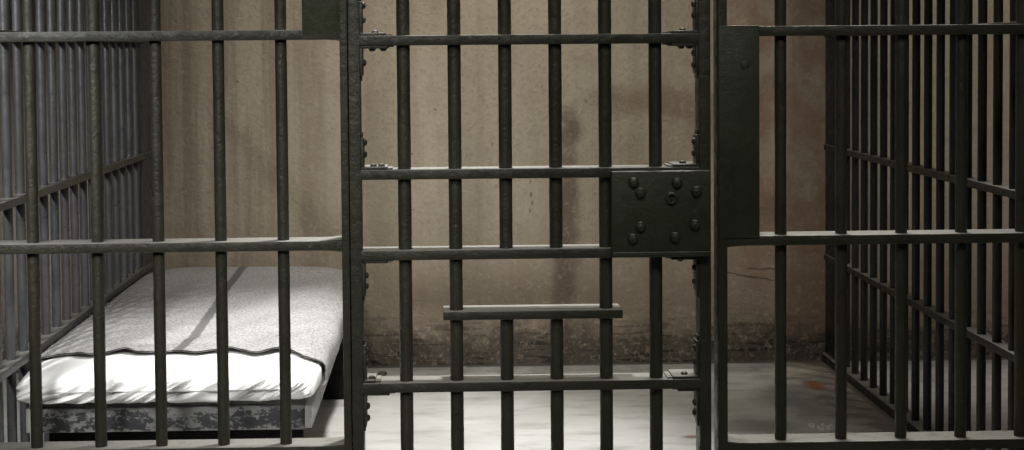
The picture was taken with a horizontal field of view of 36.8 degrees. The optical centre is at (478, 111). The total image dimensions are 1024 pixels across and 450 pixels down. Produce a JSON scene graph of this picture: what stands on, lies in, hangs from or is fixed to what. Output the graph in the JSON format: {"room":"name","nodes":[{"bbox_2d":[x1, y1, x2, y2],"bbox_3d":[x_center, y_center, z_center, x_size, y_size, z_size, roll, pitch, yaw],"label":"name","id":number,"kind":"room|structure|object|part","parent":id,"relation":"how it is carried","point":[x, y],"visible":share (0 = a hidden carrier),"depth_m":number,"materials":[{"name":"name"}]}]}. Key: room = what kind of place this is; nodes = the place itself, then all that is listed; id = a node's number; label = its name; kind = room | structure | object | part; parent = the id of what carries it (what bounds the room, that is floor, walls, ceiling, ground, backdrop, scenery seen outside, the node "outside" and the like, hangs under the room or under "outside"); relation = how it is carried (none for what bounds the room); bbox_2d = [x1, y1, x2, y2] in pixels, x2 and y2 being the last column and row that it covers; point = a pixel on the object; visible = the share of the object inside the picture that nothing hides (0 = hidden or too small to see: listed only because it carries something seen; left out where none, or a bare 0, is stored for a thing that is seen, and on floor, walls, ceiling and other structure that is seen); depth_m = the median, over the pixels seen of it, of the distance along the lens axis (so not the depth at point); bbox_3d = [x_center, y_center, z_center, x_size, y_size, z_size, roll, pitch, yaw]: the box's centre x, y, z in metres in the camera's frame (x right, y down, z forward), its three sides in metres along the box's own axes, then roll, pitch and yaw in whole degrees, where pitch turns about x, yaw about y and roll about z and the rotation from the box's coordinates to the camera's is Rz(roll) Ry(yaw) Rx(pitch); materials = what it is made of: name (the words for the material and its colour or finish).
{"room":"prison interior","nodes":[
{"label":"prison interior","id":0,"kind":"room"},
{"bbox_2d":[0,0,1009,370],"bbox_3d":[0.154,-0.356,5.816,7.800,2.600,0.200,-1,2,-1],"label":"wall","id":1,"kind":"structure","parent":0,"point":[313,66],"depth_m":5.74,"materials":[{"name":"paint"}]},
{"bbox_2d":[3,358,1007,449],"bbox_3d":[0.252,1.153,2.414,7.800,0.150,7.120,-1,2,-1],"label":"floor","id":2,"kind":"structure","parent":0,"point":[810,383],"depth_m":5.01,"materials":[{"name":"concrete"}]},
{"bbox_2d":[0,0,152,441],"bbox_3d":[-1.212,-0.228,4.652,0.054,2.460,2.064,-1,2,-1],"label":"bars","id":3,"kind":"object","parent":2,"relation":"on","point":[125,74],"depth_m":4.56,"materials":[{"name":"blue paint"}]},
{"bbox_3d":[-1.209,-0.222,4.653,0.042,0.021,2.042,-1,2,-1],"label":"rail","id":4,"kind":"part","parent":3,"relation":"part of","materials":[{"name":"blue paint"}]},
{"bbox_3d":[-1.205,0.198,4.670,0.042,0.021,2.042,-1,2,-1],"label":"rail","id":5,"kind":"part","parent":3,"relation":"part of","materials":[{"name":"blue paint"}]},
{"bbox_3d":[-1.202,0.609,4.686,0.042,0.021,2.042,-1,2,-1],"label":"rail","id":6,"kind":"part","parent":3,"relation":"part of","materials":[{"name":"blue paint"}]},
{"bbox_3d":[-1.231,-0.266,5.609,0.030,2.460,0.148,-1,2,-1],"label":"wall post","id":7,"kind":"part","parent":3,"relation":"part of","materials":[{"name":"blue paint"}]},
{"bbox_2d":[0,0,352,449],"bbox_3d":[-0.760,-0.190,3.587,0.909,2.460,0.084,-1,2,-1],"label":"bars","id":8,"kind":"object","parent":2,"relation":"on","point":[321,19],"visible":0.99,"depth_m":3.58,"materials":[{"name":"green paint"}]},
{"bbox_3d":[-0.745,-0.175,3.590,0.850,0.023,0.082,-1,2,-1],"label":"rail","id":9,"kind":"part","parent":8,"relation":"part of","materials":[{"name":"green paint"}]},
{"bbox_3d":[-0.741,0.315,3.609,0.850,0.023,0.082,-1,2,-1],"label":"rail","id":10,"kind":"part","parent":8,"relation":"part of","materials":[{"name":"green paint"}]},
{"bbox_3d":[-0.737,0.796,3.628,0.850,0.023,0.082,-1,2,-1],"label":"rail","id":11,"kind":"part","parent":8,"relation":"part of","materials":[{"name":"green paint"}]},
{"bbox_3d":[-0.366,-0.424,3.554,0.089,0.506,0.012,-1,2,-1],"label":"plate","id":12,"kind":"part","parent":8,"relation":"part of","materials":[{"name":"green paint"}]},
{"bbox_3d":[-0.315,-0.194,3.588,0.018,2.460,0.064,-1,2,-1],"label":"post","id":13,"kind":"part","parent":8,"relation":"part of","materials":[{"name":"green paint"}]},
{"bbox_2d":[26,333,343,441],"bbox_3d":[-0.802,0.852,4.791,0.721,0.283,1.814,-1,2,-1],"label":"frame","id":14,"kind":"object","parent":2,"relation":"on","point":[248,419],"visible":0.15,"depth_m":3.89,"materials":[{"name":"grey paint"}]},
{"bbox_2d":[16,348,323,403],"bbox_3d":[-0.811,0.661,4.760,0.758,0.097,1.870,-1,2,-1],"label":"mattress","id":15,"kind":"object","parent":14,"relation":"on","point":[130,375],"visible":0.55,"depth_m":3.86,"materials":[{"name":"white fabric"}]},
{"bbox_2d":[29,266,342,385],"bbox_3d":[-0.811,0.643,4.857,0.788,0.110,1.700,-1,2,-1],"label":"blanket","id":16,"kind":"object","parent":15,"relation":"on","point":[316,297],"visible":0.73,"depth_m":4.58,"materials":[{"name":"grey fabric"}]},
{"bbox_3d":[-0.778,0.895,3.975,0.652,0.261,0.020,-1,2,-1],"label":"panel","id":17,"kind":"part","parent":14,"relation":"part of","materials":[{"name":"black metal"}]},
{"bbox_3d":[-0.495,0.846,5.421,0.076,0.240,0.450,-1,2,-1],"label":"leg","id":18,"kind":"part","parent":14,"relation":"part of","materials":[{"name":"black metal"}]},
{"bbox_2d":[378,371,386,375],"bbox_3d":[-0.350,0.951,5.599,0.031,0.014,0.046,0,2,10],"label":"crumb","id":19,"kind":"object","parent":2,"relation":"on","point":[383,373],"visible":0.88,"depth_m":5.58,"materials":[{"name":"grey"}]},
{"bbox_2d":[348,0,710,449],"bbox_3d":[0.119,0.029,3.615,0.843,1.955,0.118,0,2,0],"label":"door","id":20,"kind":"structure","parent":2,"relation":"on","point":[655,210],"depth_m":3.59,"materials":[{"name":"green paint"}]},
{"bbox_3d":[0.117,-0.168,3.611,0.796,0.023,0.082,-1,2,-1],"label":"rail","id":21,"kind":"part","parent":20,"relation":"part of","materials":[{"name":"green paint"}]},
{"bbox_3d":[0.119,0.144,3.623,0.796,0.023,0.082,-1,2,-1],"label":"rail","id":22,"kind":"part","parent":20,"relation":"part of","materials":[{"name":"green paint"}]},
{"bbox_3d":[0.121,0.332,3.631,0.796,0.023,0.082,-1,2,-1],"label":"rail","id":23,"kind":"part","parent":20,"relation":"part of","materials":[{"name":"green paint"}]},
{"bbox_3d":[0.123,0.642,3.643,0.796,0.023,0.082,-1,2,-1],"label":"rail","id":24,"kind":"part","parent":20,"relation":"part of","materials":[{"name":"green paint"}]},
{"bbox_3d":[0.125,0.475,3.640,0.421,0.021,0.090,-1,2,-1],"label":"food slot rail","id":25,"kind":"part","parent":20,"relation":"part of","materials":[{"name":"green paint"}]},
{"bbox_3d":[0.423,0.239,3.584,0.231,0.200,0.022,-1,2,-1],"label":"lock plate","id":26,"kind":"part","parent":20,"relation":"part of","materials":[{"name":"green paint"}]},
{"bbox_2d":[808,423,815,427],"bbox_3d":[1.033,0.974,4.778,0.023,0.009,0.039,-1,2,-1],"label":"flake","id":27,"kind":"object","parent":2,"relation":"on","point":[812,425],"visible":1,"depth_m":4.77,"materials":[{"name":"grey"}]},
{"bbox_2d":[824,425,831,429],"bbox_3d":[1.077,0.975,4.753,0.024,0.009,0.027,1,2,24],"label":"flake","id":28,"kind":"object","parent":2,"relation":"on","point":[829,427],"visible":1,"depth_m":4.75,"materials":[{"name":"grey"}]},
{"bbox_2d":[713,0,1023,449],"bbox_3d":[0.969,-0.207,3.628,0.830,2.460,0.088,-1,2,-1],"label":"bars","id":29,"kind":"object","parent":2,"relation":"on","point":[735,47],"visible":1,"depth_m":3.62,"materials":[{"name":"green paint"}]},
{"bbox_3d":[0.565,-0.203,3.610,0.021,2.460,0.064,-1,2,-1],"label":"post","id":30,"kind":"part","parent":29,"relation":"part of","materials":[{"name":"green paint"}]},
{"bbox_3d":[0.606,0.048,3.614,0.096,0.498,0.054,-1,2,-1],"label":"plate","id":31,"kind":"part","parent":29,"relation":"part of","materials":[{"name":"green paint"}]},
{"bbox_3d":[0.960,0.299,3.651,0.768,0.023,0.082,-1,2,-1],"label":"rail","id":32,"kind":"part","parent":29,"relation":"part of","materials":[{"name":"green paint"}]},
{"bbox_3d":[0.964,0.787,3.670,0.768,0.023,0.082,-1,2,-1],"label":"rail","id":33,"kind":"part","parent":29,"relation":"part of","materials":[{"name":"green paint"}]},
{"bbox_3d":[0.955,-0.191,3.631,0.768,0.023,0.082,-1,2,-1],"label":"rail","id":34,"kind":"part","parent":29,"relation":"part of","materials":[{"name":"green paint"}]},
{"bbox_2d":[821,0,1015,449],"bbox_3d":[1.327,-0.253,4.720,0.054,2.460,2.052,-1,2,-1],"label":"bars","id":35,"kind":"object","parent":2,"relation":"on","point":[878,395],"depth_m":4.59,"materials":[{"name":"grey paint"}]},
{"bbox_3d":[1.308,-0.290,5.671,0.030,2.460,0.148,-1,2,-1],"label":"wall post","id":36,"kind":"part","parent":35,"relation":"part of","materials":[{"name":"grey paint"}]},
{"bbox_3d":[1.338,0.962,4.763,0.054,0.030,2.042,-1,2,-1],"label":"sill","id":37,"kind":"part","parent":35,"relation":"part of","materials":[{"name":"grey paint"}]},
{"bbox_3d":[1.337,0.585,4.748,0.042,0.021,2.042,-1,2,-1],"label":"rail","id":38,"kind":"part","parent":35,"relation":"part of","materials":[{"name":"grey paint"}]},
{"bbox_3d":[1.334,0.174,4.732,0.042,0.021,2.042,-1,2,-1],"label":"rail","id":39,"kind":"part","parent":35,"relation":"part of","materials":[{"name":"grey paint"}]},
{"bbox_3d":[1.330,-0.246,4.716,0.042,0.021,2.042,-1,2,-1],"label":"rail","id":40,"kind":"part","parent":35,"relation":"part of","materials":[{"name":"grey paint"}]}
]}

